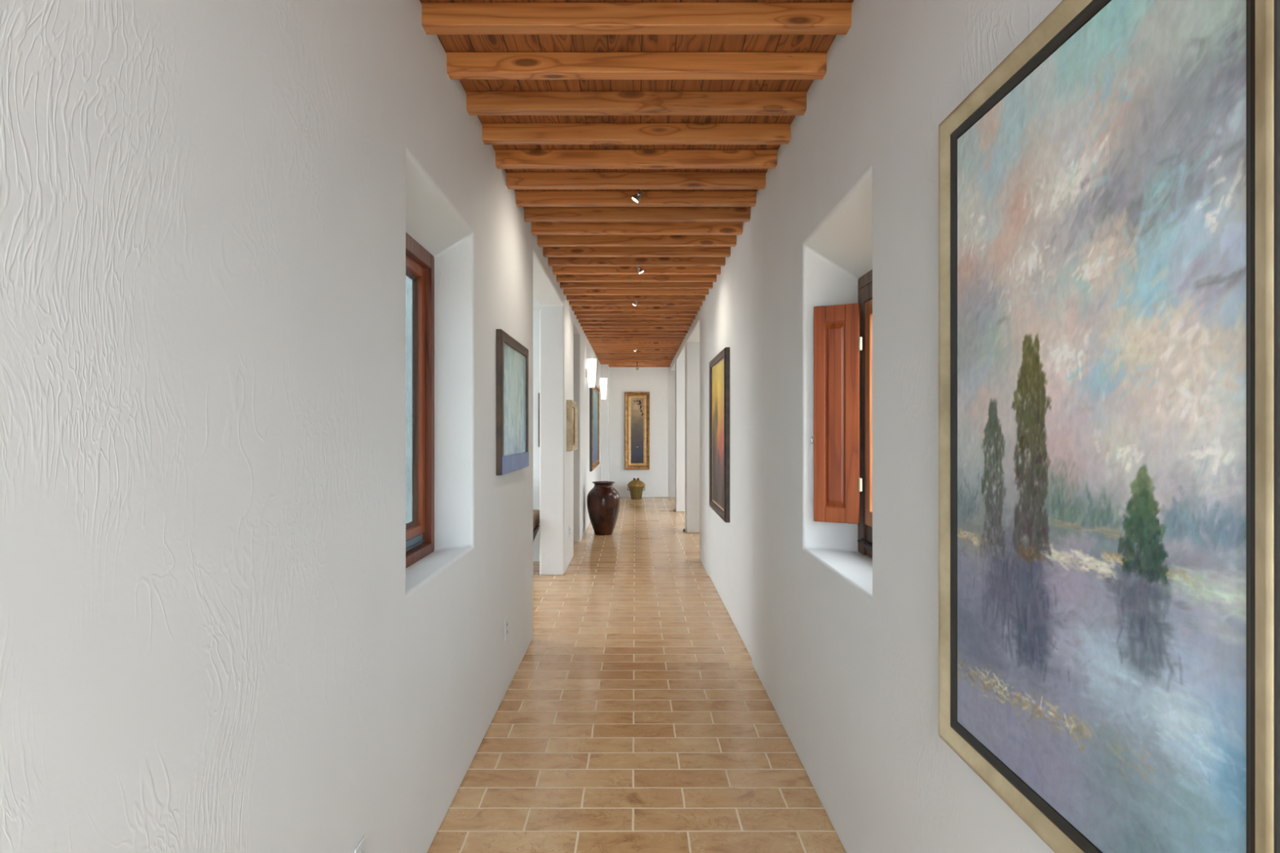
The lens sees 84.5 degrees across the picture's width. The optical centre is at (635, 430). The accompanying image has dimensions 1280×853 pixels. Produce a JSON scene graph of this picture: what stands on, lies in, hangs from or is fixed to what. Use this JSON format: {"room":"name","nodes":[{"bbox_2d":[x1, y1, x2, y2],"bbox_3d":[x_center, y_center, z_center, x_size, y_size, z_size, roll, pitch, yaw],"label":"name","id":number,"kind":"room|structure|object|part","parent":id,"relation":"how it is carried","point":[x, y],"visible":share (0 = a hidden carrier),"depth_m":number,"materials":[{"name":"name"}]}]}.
{"room":"home hallway","nodes":[
{"label":"home hallway","id":0,"kind":"room"},
{"bbox_2d":[0,0,600,852],"bbox_3d":[-0.823,0.011,6.400,0.245,2.837,17.200,0,0,0],"label":"wall","id":1,"kind":"structure","parent":0,"point":[217,635],"depth_m":1.30,"materials":[{"name":"paint"}]},
{"bbox_2d":[354,835,366,852],"bbox_3d":[-0.695,1.101,1.785,0.010,0.115,0.070,0,0,0],"label":"wall outlet","id":2,"kind":"object","parent":1,"relation":"attached to","point":[361,847],"visible":1,"depth_m":1.79,"materials":[{"name":"white plastic"}]},
{"bbox_2d":[405,232,434,568],"bbox_3d":[-0.905,-0.113,2.605,0.070,1.285,0.897,0,0,0],"label":"window","id":3,"kind":"structure","parent":1,"relation":"in","point":[420,263],"depth_m":2.96,"materials":[{"name":"brown wood"}]},
{"bbox_3d":[-0.926,-0.125,2.605,0.004,1.038,0.705,0,0,0],"label":"glass pane","id":4,"kind":"part","parent":3,"relation":"part of","materials":[{"name":"glass"}]},
{"bbox_3d":[-0.915,-0.128,2.605,0.040,1.119,0.797,0,0,0],"label":"sash","id":5,"kind":"part","parent":3,"relation":"part of","materials":[{"name":"brown wood"}]},
{"bbox_2d":[504,616,507,640],"bbox_3d":[-0.695,1.067,3.800,0.010,0.115,0.070,0,0,0],"label":"wall outlet","id":6,"kind":"object","parent":1,"relation":"attached to","point":[506,618],"visible":1,"depth_m":3.78,"materials":[{"name":"white plastic"}]},
{"bbox_2d":[496,328,528,475],"bbox_3d":[-0.684,-0.142,3.985,0.032,0.736,0.890,0,0,0],"label":"framed painting","id":7,"kind":"object","parent":1,"relation":"attached to","point":[512,357],"visible":1,"depth_m":3.86},
{"bbox_2d":[503,342,525,457],"bbox_3d":[-0.678,-0.142,3.985,0.001,0.640,0.800,0,0,0],"label":"picture","id":8,"kind":"object","parent":7,"relation":"attached to","point":[514,363],"depth_m":3.93},
{"bbox_3d":[-0.669,0.178,3.985,0.002,0.089,0.882,0,0,0],"label":"rail","id":9,"kind":"part","parent":7,"relation":"part of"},
{"bbox_2d":[566,400,577,451],"bbox_3d":[-0.671,-0.050,7.500,0.058,0.524,0.680,0,0,0],"label":"framed painting","id":10,"kind":"object","parent":1,"relation":"attached to","point":[571,406],"visible":1,"depth_m":7.17,"materials":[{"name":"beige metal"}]},
{"bbox_2d":[572,408,573,444],"bbox_3d":[-0.680,-0.050,7.500,0.001,0.388,0.544,0,0,0],"label":"picture","id":11,"kind":"object","parent":10,"relation":"attached to","point":[572,408],"depth_m":7.65},
{"bbox_2d":[585,358,596,387],"bbox_3d":[-0.624,-0.810,9.950,0.152,0.400,0.136,0,0,0],"label":"wall lamp","id":12,"kind":"object","parent":1,"relation":"attached to","point":[590,371],"visible":1,"depth_m":9.90,"materials":[{"name":"white glass"}]},
{"bbox_2d":[589,384,599,471],"bbox_3d":[-0.670,-0.068,11.800,0.059,1.396,2.006,0,0,0],"label":"framed painting","id":13,"kind":"object","parent":1,"relation":"attached to","point":[594,462],"visible":0.96,"depth_m":11.48,"materials":[{"name":"blue paint"}]},
{"bbox_2d":[592,389,597,462],"bbox_3d":[-0.674,-0.068,11.800,0.001,1.190,1.800,0,0,0],"label":"picture","id":14,"kind":"object","parent":13,"relation":"attached to","point":[594,394],"depth_m":11.72},
{"bbox_2d":[599,377,607,399],"bbox_3d":[-0.624,-0.815,13.750,0.152,0.410,0.136,0,0,0],"label":"wall lamp","id":15,"kind":"object","parent":1,"relation":"attached to","point":[603,381],"visible":1,"depth_m":13.70,"materials":[{"name":"white glass"}]},
{"bbox_2d":[533,310,539,561],"bbox_3d":[-2.215,0.055,7.800,2.570,2.750,0.200,0,0,0],"label":"wall","id":16,"kind":"structure","parent":0,"point":[535,313],"depth_m":7.70,"materials":[{"name":"paint"}]},
{"bbox_2d":[537,392,539,447],"bbox_3d":[-1.000,-0.115,7.685,0.110,0.590,0.030,0,0,0],"label":"framed painting","id":17,"kind":"object","parent":16,"relation":"attached to","point":[538,393],"visible":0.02,"depth_m":7.67,"materials":[{"name":"wood"}]},
{"bbox_2d":[533,296,539,310],"bbox_3d":[-2.265,-1.360,7.350,2.670,0.080,6.100,0,0,0],"label":"ceiling","id":18,"kind":"structure","parent":0,"point":[535,304],"depth_m":7.40,"materials":[{"name":"paint"}]},
{"bbox_2d":[600,364,608,480],"bbox_3d":[-0.635,0.017,14.660,0.170,2.827,0.720,0,0,0],"label":"wall","id":19,"kind":"structure","parent":0,"point":[604,368],"depth_m":14.30,"materials":[{"name":"paint"}]},
{"bbox_2d":[426,497,846,852],"bbox_3d":[0.100,1.460,6.525,7.400,0.060,17.450,0,0,0],"label":"floor","id":20,"kind":"structure","parent":0,"point":[636,715],"depth_m":3.32,"materials":[{"name":"tile"}]},
{"bbox_2d":[533,509,539,542],"bbox_3d":[-1.330,0.931,7.150,0.670,1.002,0.540,0,0,0],"label":"armchair","id":21,"kind":"object","parent":20,"relation":"on","point":[535,512],"visible":0.12,"depth_m":7.15,"materials":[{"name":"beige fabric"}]},
{"bbox_3d":[-1.282,1.110,7.150,0.570,0.240,0.498,0,0,0],"label":"seat","id":22,"kind":"part","parent":21,"relation":"part of","materials":[{"name":"white fabric"}]},
{"bbox_2d":[533,509,539,528],"bbox_3d":[-1.278,0.907,7.150,0.565,0.155,0.540,0,0,0],"label":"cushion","id":23,"kind":"object","parent":21,"relation":"on","point":[535,512],"depth_m":7.14,"materials":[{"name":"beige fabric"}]},
{"bbox_2d":[586,480,620,535],"bbox_3d":[-0.437,1.070,9.720,0.463,0.720,0.463,0,0,0],"label":"floor vase","id":24,"kind":"object","parent":20,"relation":"on","point":[603,500],"visible":1,"depth_m":9.56,"materials":[{"name":"brown ceramic"}]},
{"bbox_2d":[627,477,644,499],"bbox_3d":[0.022,1.210,14.700,0.372,0.441,0.375,0,0,0],"label":"lidded basket","id":25,"kind":"object","parent":20,"relation":"on","point":[636,487],"visible":1,"depth_m":14.59,"materials":[{"name":"yellow wicker"}]},
{"bbox_2d":[419,0,853,207],"bbox_3d":[0.025,-1.423,6.500,2.050,0.029,17.400,0,0,0],"label":"ceiling","id":26,"kind":"structure","parent":0,"point":[451,43],"depth_m":2.86,"materials":[{"name":"brown wood"}]},
{"bbox_2d":[631,301,637,306],"bbox_3d":[0.004,-1.351,7.347,0.076,0.112,0.072,0,0,0],"label":"ceiling spotlight","id":27,"kind":"object","parent":26,"relation":"attached to","point":[634,303],"visible":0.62,"depth_m":7.33,"materials":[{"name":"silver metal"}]},
{"bbox_2d":[571,306,699,311],"bbox_3d":[0.009,-1.369,7.803,1.458,0.077,0.058,0,0,0],"label":"ceiling beam","id":28,"kind":"structure","parent":26,"relation":"attached to","point":[573,308],"depth_m":7.77,"materials":[{"name":"brown wood"}]},
{"bbox_2d":[573,311,697,315],"bbox_3d":[0.009,-1.369,8.107,1.458,0.077,0.058,0,0,0],"label":"ceiling beam","id":29,"kind":"structure","parent":26,"relation":"attached to","point":[575,313],"depth_m":8.08,"materials":[{"name":"brown wood"}]},
{"bbox_2d":[582,327,688,330],"bbox_3d":[0.009,-1.369,9.320,1.458,0.077,0.058,0,0,0],"label":"ceiling beam","id":30,"kind":"structure","parent":26,"relation":"attached to","point":[583,328],"depth_m":9.29,"materials":[{"name":"brown wood"}]},
{"bbox_2d":[583,330,687,333],"bbox_3d":[0.009,-1.369,9.624,1.458,0.077,0.058,0,0,0],"label":"ceiling beam","id":31,"kind":"structure","parent":26,"relation":"attached to","point":[584,331],"depth_m":9.60,"materials":[{"name":"brown wood"}]},
{"bbox_2d":[586,336,684,339],"bbox_3d":[0.009,-1.369,10.231,1.458,0.077,0.058,0,0,0],"label":"ceiling beam","id":32,"kind":"structure","parent":26,"relation":"attached to","point":[588,337],"depth_m":10.20,"materials":[{"name":"brown wood"}]},
{"bbox_2d":[585,333,685,336],"bbox_3d":[0.009,-1.369,9.928,1.458,0.077,0.058,0,0,0],"label":"ceiling beam","id":33,"kind":"structure","parent":26,"relation":"attached to","point":[586,335],"depth_m":9.90,"materials":[{"name":"brown wood"}]},
{"bbox_2d":[589,342,681,344],"bbox_3d":[0.009,-1.369,10.838,1.458,0.077,0.058,0,0,0],"label":"ceiling beam","id":34,"kind":"structure","parent":26,"relation":"attached to","point":[590,343],"depth_m":10.81,"materials":[{"name":"brown wood"}]},
{"bbox_2d":[595,352,675,355],"bbox_3d":[0.009,-1.369,12.355,1.458,0.077,0.058,0,0,0],"label":"ceiling beam","id":35,"kind":"structure","parent":26,"relation":"attached to","point":[596,353],"depth_m":12.33,"materials":[{"name":"brown wood"}]},
{"bbox_2d":[591,346,679,348],"bbox_3d":[0.009,-1.369,11.445,1.458,0.077,0.058,0,0,0],"label":"ceiling beam","id":36,"kind":"structure","parent":26,"relation":"attached to","point":[592,347],"depth_m":11.42,"materials":[{"name":"brown wood"}]},
{"bbox_2d":[594,351,676,352],"bbox_3d":[0.009,-1.369,12.052,1.458,0.077,0.058,0,0,0],"label":"ceiling beam","id":37,"kind":"structure","parent":26,"relation":"attached to","point":[594,351],"depth_m":12.02,"materials":[{"name":"brown wood"}]},
{"bbox_2d":[595,355,675,356],"bbox_3d":[0.009,-1.369,12.659,1.458,0.077,0.058,0,0,0],"label":"ceiling beam","id":38,"kind":"structure","parent":26,"relation":"attached to","point":[596,355],"depth_m":12.63,"materials":[{"name":"brown wood"}]},
{"bbox_2d":[596,356,674,358],"bbox_3d":[0.009,-1.369,12.963,1.458,0.077,0.058,0,0,0],"label":"ceiling beam","id":39,"kind":"structure","parent":26,"relation":"attached to","point":[597,357],"depth_m":12.93,"materials":[{"name":"brown wood"}]},
{"bbox_2d":[600,363,671,364],"bbox_3d":[0.009,-1.369,14.177,1.458,0.077,0.058,0,0,0],"label":"ceiling beam","id":40,"kind":"structure","parent":26,"relation":"attached to","point":[600,363],"depth_m":14.15,"materials":[{"name":"brown wood"}]},
{"bbox_2d":[494,150,777,168],"bbox_3d":[0.009,-1.369,3.554,1.458,0.077,0.058,0,0,0],"label":"ceiling beam","id":41,"kind":"structure","parent":26,"relation":"attached to","point":[504,159],"depth_m":3.52,"materials":[{"name":"brown wood"}]},
{"bbox_2d":[515,191,756,206],"bbox_3d":[0.009,-1.369,4.161,1.458,0.077,0.058,0,0,0],"label":"ceiling beam","id":42,"kind":"structure","parent":26,"relation":"attached to","point":[523,198],"depth_m":4.13,"materials":[{"name":"brown wood"}]},
{"bbox_2d":[563,288,708,295],"bbox_3d":[0.009,-1.369,6.893,1.458,0.077,0.058,0,0,0],"label":"ceiling beam","id":43,"kind":"structure","parent":26,"relation":"attached to","point":[566,291],"depth_m":6.86,"materials":[{"name":"brown wood"}]},
{"bbox_2d":[566,295,705,301],"bbox_3d":[0.009,-1.369,7.196,1.458,0.077,0.058,0,0,0],"label":"ceiling beam","id":44,"kind":"structure","parent":26,"relation":"attached to","point":[569,298],"depth_m":7.17,"materials":[{"name":"brown wood"}]},
{"bbox_2d":[568,301,702,306],"bbox_3d":[0.009,-1.369,7.500,1.458,0.077,0.058,0,0,0],"label":"ceiling beam","id":45,"kind":"structure","parent":26,"relation":"attached to","point":[571,303],"depth_m":7.47,"materials":[{"name":"brown wood"}]},
{"bbox_2d":[576,315,695,319],"bbox_3d":[0.009,-1.369,8.410,1.458,0.077,0.058,0,0,0],"label":"ceiling beam","id":46,"kind":"structure","parent":26,"relation":"attached to","point":[578,317],"depth_m":8.38,"materials":[{"name":"brown wood"}]},
{"bbox_2d":[578,319,693,323],"bbox_3d":[0.009,-1.369,8.713,1.458,0.077,0.058,0,0,0],"label":"ceiling beam","id":47,"kind":"structure","parent":26,"relation":"attached to","point":[580,321],"depth_m":8.69,"materials":[{"name":"brown wood"}]},
{"bbox_2d":[580,323,691,327],"bbox_3d":[0.009,-1.369,9.017,1.458,0.077,0.058,0,0,0],"label":"ceiling beam","id":48,"kind":"structure","parent":26,"relation":"attached to","point":[582,325],"depth_m":8.99,"materials":[{"name":"brown wood"}]},
{"bbox_2d":[588,339,683,342],"bbox_3d":[0.009,-1.369,10.534,1.458,0.077,0.058,0,0,0],"label":"ceiling beam","id":49,"kind":"structure","parent":26,"relation":"attached to","point":[589,340],"depth_m":10.51,"materials":[{"name":"brown wood"}]},
{"bbox_2d":[591,344,680,346],"bbox_3d":[0.009,-1.369,11.142,1.458,0.077,0.058,0,0,0],"label":"ceiling beam","id":50,"kind":"structure","parent":26,"relation":"attached to","point":[592,345],"depth_m":11.11,"materials":[{"name":"brown wood"}]},
{"bbox_2d":[593,348,678,351],"bbox_3d":[0.009,-1.369,11.748,1.458,0.077,0.058,0,0,0],"label":"ceiling beam","id":51,"kind":"structure","parent":26,"relation":"attached to","point":[594,349],"depth_m":11.72,"materials":[{"name":"brown wood"}]},
{"bbox_2d":[598,358,673,359],"bbox_3d":[0.009,-1.369,13.266,1.458,0.077,0.058,0,0,0],"label":"ceiling beam","id":52,"kind":"structure","parent":26,"relation":"attached to","point":[598,358],"depth_m":13.24,"materials":[{"name":"brown wood"}]},
{"bbox_2d":[599,360,672,361],"bbox_3d":[0.009,-1.369,13.569,1.458,0.077,0.058,0,0,0],"label":"ceiling beam","id":53,"kind":"structure","parent":26,"relation":"attached to","point":[599,360],"depth_m":13.54,"materials":[{"name":"brown wood"}]},
{"bbox_2d":[600,361,671,363],"bbox_3d":[0.009,-1.369,13.873,1.458,0.077,0.058,0,0,0],"label":"ceiling beam","id":54,"kind":"structure","parent":26,"relation":"attached to","point":[600,362],"depth_m":13.85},
{"bbox_2d":[465,91,807,115],"bbox_3d":[0.009,-1.369,2.947,1.458,0.077,0.058,0,0,0],"label":"ceiling beam","id":55,"kind":"structure","parent":26,"relation":"attached to","point":[477,103],"depth_m":2.92,"materials":[{"name":"brown wood"}]},
{"bbox_2d":[481,123,791,144],"bbox_3d":[0.009,-1.369,3.251,1.458,0.077,0.058,0,0,0],"label":"ceiling beam","id":56,"kind":"structure","parent":26,"relation":"attached to","point":[492,133],"depth_m":3.22,"materials":[{"name":"brown wood"}]},
{"bbox_2d":[506,172,766,189],"bbox_3d":[0.009,-1.369,3.857,1.458,0.077,0.058,0,0,0],"label":"ceiling beam","id":57,"kind":"structure","parent":26,"relation":"attached to","point":[514,180],"depth_m":3.83,"materials":[{"name":"brown wood"}]},
{"bbox_2d":[560,282,712,288],"bbox_3d":[0.009,-1.369,6.589,1.458,0.077,0.058,0,0,0],"label":"ceiling beam","id":58,"kind":"structure","parent":26,"relation":"attached to","point":[562,285],"depth_m":6.56,"materials":[{"name":"brown wood"}]},
{"bbox_2d":[420,2,853,35],"bbox_3d":[0.009,-1.369,2.340,1.458,0.077,0.058,0,0,0],"label":"ceiling beam","id":59,"kind":"structure","parent":26,"relation":"attached to","point":[437,18],"depth_m":2.31,"materials":[{"name":"brown wood"}]},
{"bbox_2d":[445,52,827,79],"bbox_3d":[0.009,-1.369,2.643,1.458,0.077,0.058,0,0,0],"label":"ceiling beam","id":60,"kind":"structure","parent":26,"relation":"attached to","point":[460,65],"depth_m":2.62,"materials":[{"name":"brown wood"}]},
{"bbox_2d":[530,222,742,235],"bbox_3d":[0.009,-1.369,4.768,1.458,0.077,0.058,0,0,0],"label":"ceiling beam","id":61,"kind":"structure","parent":26,"relation":"attached to","point":[537,228],"depth_m":4.74,"materials":[{"name":"brown wood"}]},
{"bbox_2d":[537,235,736,246],"bbox_3d":[0.009,-1.369,5.072,1.458,0.077,0.058,0,0,0],"label":"ceiling beam","id":62,"kind":"structure","parent":26,"relation":"attached to","point":[542,240],"depth_m":5.04,"materials":[{"name":"brown wood"}]},
{"bbox_2d":[542,246,730,257],"bbox_3d":[0.009,-1.369,5.375,1.458,0.077,0.058,0,0,0],"label":"ceiling beam","id":63,"kind":"structure","parent":26,"relation":"attached to","point":[548,251],"depth_m":5.34,"materials":[{"name":"brown wood"}]},
{"bbox_2d":[547,257,725,266],"bbox_3d":[0.009,-1.369,5.678,1.458,0.077,0.058,0,0,0],"label":"ceiling beam","id":64,"kind":"structure","parent":26,"relation":"attached to","point":[552,261],"depth_m":5.65,"materials":[{"name":"brown wood"}]},
{"bbox_2d":[552,266,720,274],"bbox_3d":[0.009,-1.369,5.982,1.458,0.077,0.058,0,0,0],"label":"ceiling beam","id":65,"kind":"structure","parent":26,"relation":"attached to","point":[556,269],"depth_m":5.95,"materials":[{"name":"brown wood"}]},
{"bbox_2d":[556,274,716,282],"bbox_3d":[0.009,-1.369,6.285,1.458,0.077,0.058,0,0,0],"label":"ceiling beam","id":66,"kind":"structure","parent":26,"relation":"attached to","point":[560,277],"depth_m":6.26,"materials":[{"name":"brown wood"}]},
{"bbox_2d":[523,207,751,222],"bbox_3d":[0.009,-1.369,4.465,1.458,0.077,0.058,0,0,0],"label":"ceiling beam","id":67,"kind":"structure","parent":26,"relation":"attached to","point":[531,214],"depth_m":4.44,"materials":[{"name":"brown wood"}]},
{"bbox_2d":[631,189,643,203],"bbox_3d":[0.016,-1.351,4.008,0.076,0.112,0.072,0,0,0],"label":"ceiling spotlight","id":68,"kind":"object","parent":26,"relation":"attached to","point":[636,197],"visible":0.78,"depth_m":3.99,"materials":[{"name":"silver metal"}]},
{"bbox_2d":[608,364,670,365],"bbox_3d":[0.009,-1.369,14.480,1.458,0.077,0.058,0,0,0],"label":"ceiling beam","id":69,"kind":"structure","parent":26,"relation":"attached to","point":[608,365],"depth_m":14.45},
{"bbox_2d":[608,365,670,367],"bbox_3d":[0.009,-1.369,14.784,1.458,0.077,0.058,0,0,0],"label":"ceiling beam","id":70,"kind":"structure","parent":26,"relation":"attached to","point":[609,366],"depth_m":14.76,"materials":[{"name":"brown wood"}]},
{"bbox_2d":[636,266,644,274],"bbox_3d":[0.037,-1.351,5.830,0.075,0.112,0.072,0,0,0],"label":"ceiling spotlight","id":71,"kind":"object","parent":26,"relation":"attached to","point":[640,270],"visible":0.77,"depth_m":5.81,"materials":[{"name":"silver metal"}]},
{"bbox_2d":[608,367,667,497],"bbox_3d":[-0.130,0.011,15.100,1.660,2.837,0.200,0,0,0],"label":"wall","id":72,"kind":"structure","parent":0,"point":[654,380],"depth_m":15.00,"materials":[{"name":"paint"}]},
{"bbox_2d":[624,391,649,469],"bbox_3d":[0.041,0.004,14.967,0.532,1.650,0.066,0,0,0],"label":"framed painting","id":73,"kind":"object","parent":72,"relation":"attached to","point":[637,404],"visible":1,"depth_m":14.97,"materials":[{"name":"gold metal"}]},
{"bbox_2d":[631,398,643,463],"bbox_3d":[0.041,0.004,14.976,0.274,1.400,0.001,0,0,0],"label":"picture","id":74,"kind":"object","parent":73,"relation":"attached to","point":[637,404],"depth_m":14.98},
{"bbox_2d":[667,367,675,497],"bbox_3d":[1.307,0.017,14.737,1.515,2.827,0.196,0,0,32],"label":"wall","id":75,"kind":"structure","parent":0,"point":[671,374],"depth_m":14.96,"materials":[{"name":"paint"}]},
{"bbox_2d":[670,0,1062,852],"bbox_3d":[0.848,0.011,6.125,0.275,2.837,16.650,0,0,0],"label":"wall","id":76,"kind":"structure","parent":0,"point":[842,642],"depth_m":2.22,"materials":[{"name":"paint"}]},
{"bbox_2d":[709,346,729,522],"bbox_3d":[0.702,0.033,5.935,0.044,1.340,1.110,0,0,0],"label":"framed painting","id":77,"kind":"object","parent":76,"relation":"attached to","point":[719,366],"visible":1,"depth_m":5.80,"materials":[{"name":"multicoloured paint"}]},
{"bbox_2d":[712,360,724,509],"bbox_3d":[0.705,0.033,5.935,0.001,1.190,0.960,0,0,0],"label":"picture","id":78,"kind":"object","parent":77,"relation":"attached to","point":[718,371],"depth_m":5.94},
{"bbox_2d":[809,302,862,524],"bbox_3d":[0.830,-0.069,2.910,0.211,0.898,0.037,0,0,27],"label":"window shutter","id":79,"kind":"object","parent":76,"relation":"attached to","point":[837,342],"visible":1,"depth_m":2.90,"materials":[{"name":"brown wood"}]},
{"bbox_3d":[0.829,-0.065,2.912,0.086,0.770,0.016,0,0,27],"label":"shutter panel","id":80,"kind":"part","parent":79,"relation":"part of","materials":[{"name":"brown wood"}]},
{"bbox_2d":[857,269,872,558],"bbox_3d":[0.954,-0.062,2.554,0.082,1.165,0.872,0,0,0],"label":"window","id":81,"kind":"structure","parent":76,"relation":"in","point":[864,540],"depth_m":2.88,"materials":[{"name":"brown wood"}]},
{"bbox_3d":[0.935,0.458,2.836,0.045,0.044,0.122,0,0,0],"label":"handle","id":82,"kind":"part","parent":81,"relation":"part of","materials":[{"name":"black metal"}]},
{"bbox_3d":[0.970,-0.070,2.550,0.042,0.916,0.720,0,0,0],"label":"sash","id":83,"kind":"part","parent":81,"relation":"part of","materials":[{"name":"orange wood"}]},
{"bbox_2d":[938,0,1279,852],"bbox_3d":[0.689,0.000,1.145,0.042,1.350,0.818,0,0,0],"label":"framed painting","id":84,"kind":"object","parent":76,"relation":"attached to","point":[1109,192],"visible":1,"depth_m":1.00,"materials":[{"name":"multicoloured paint"}]}
]}

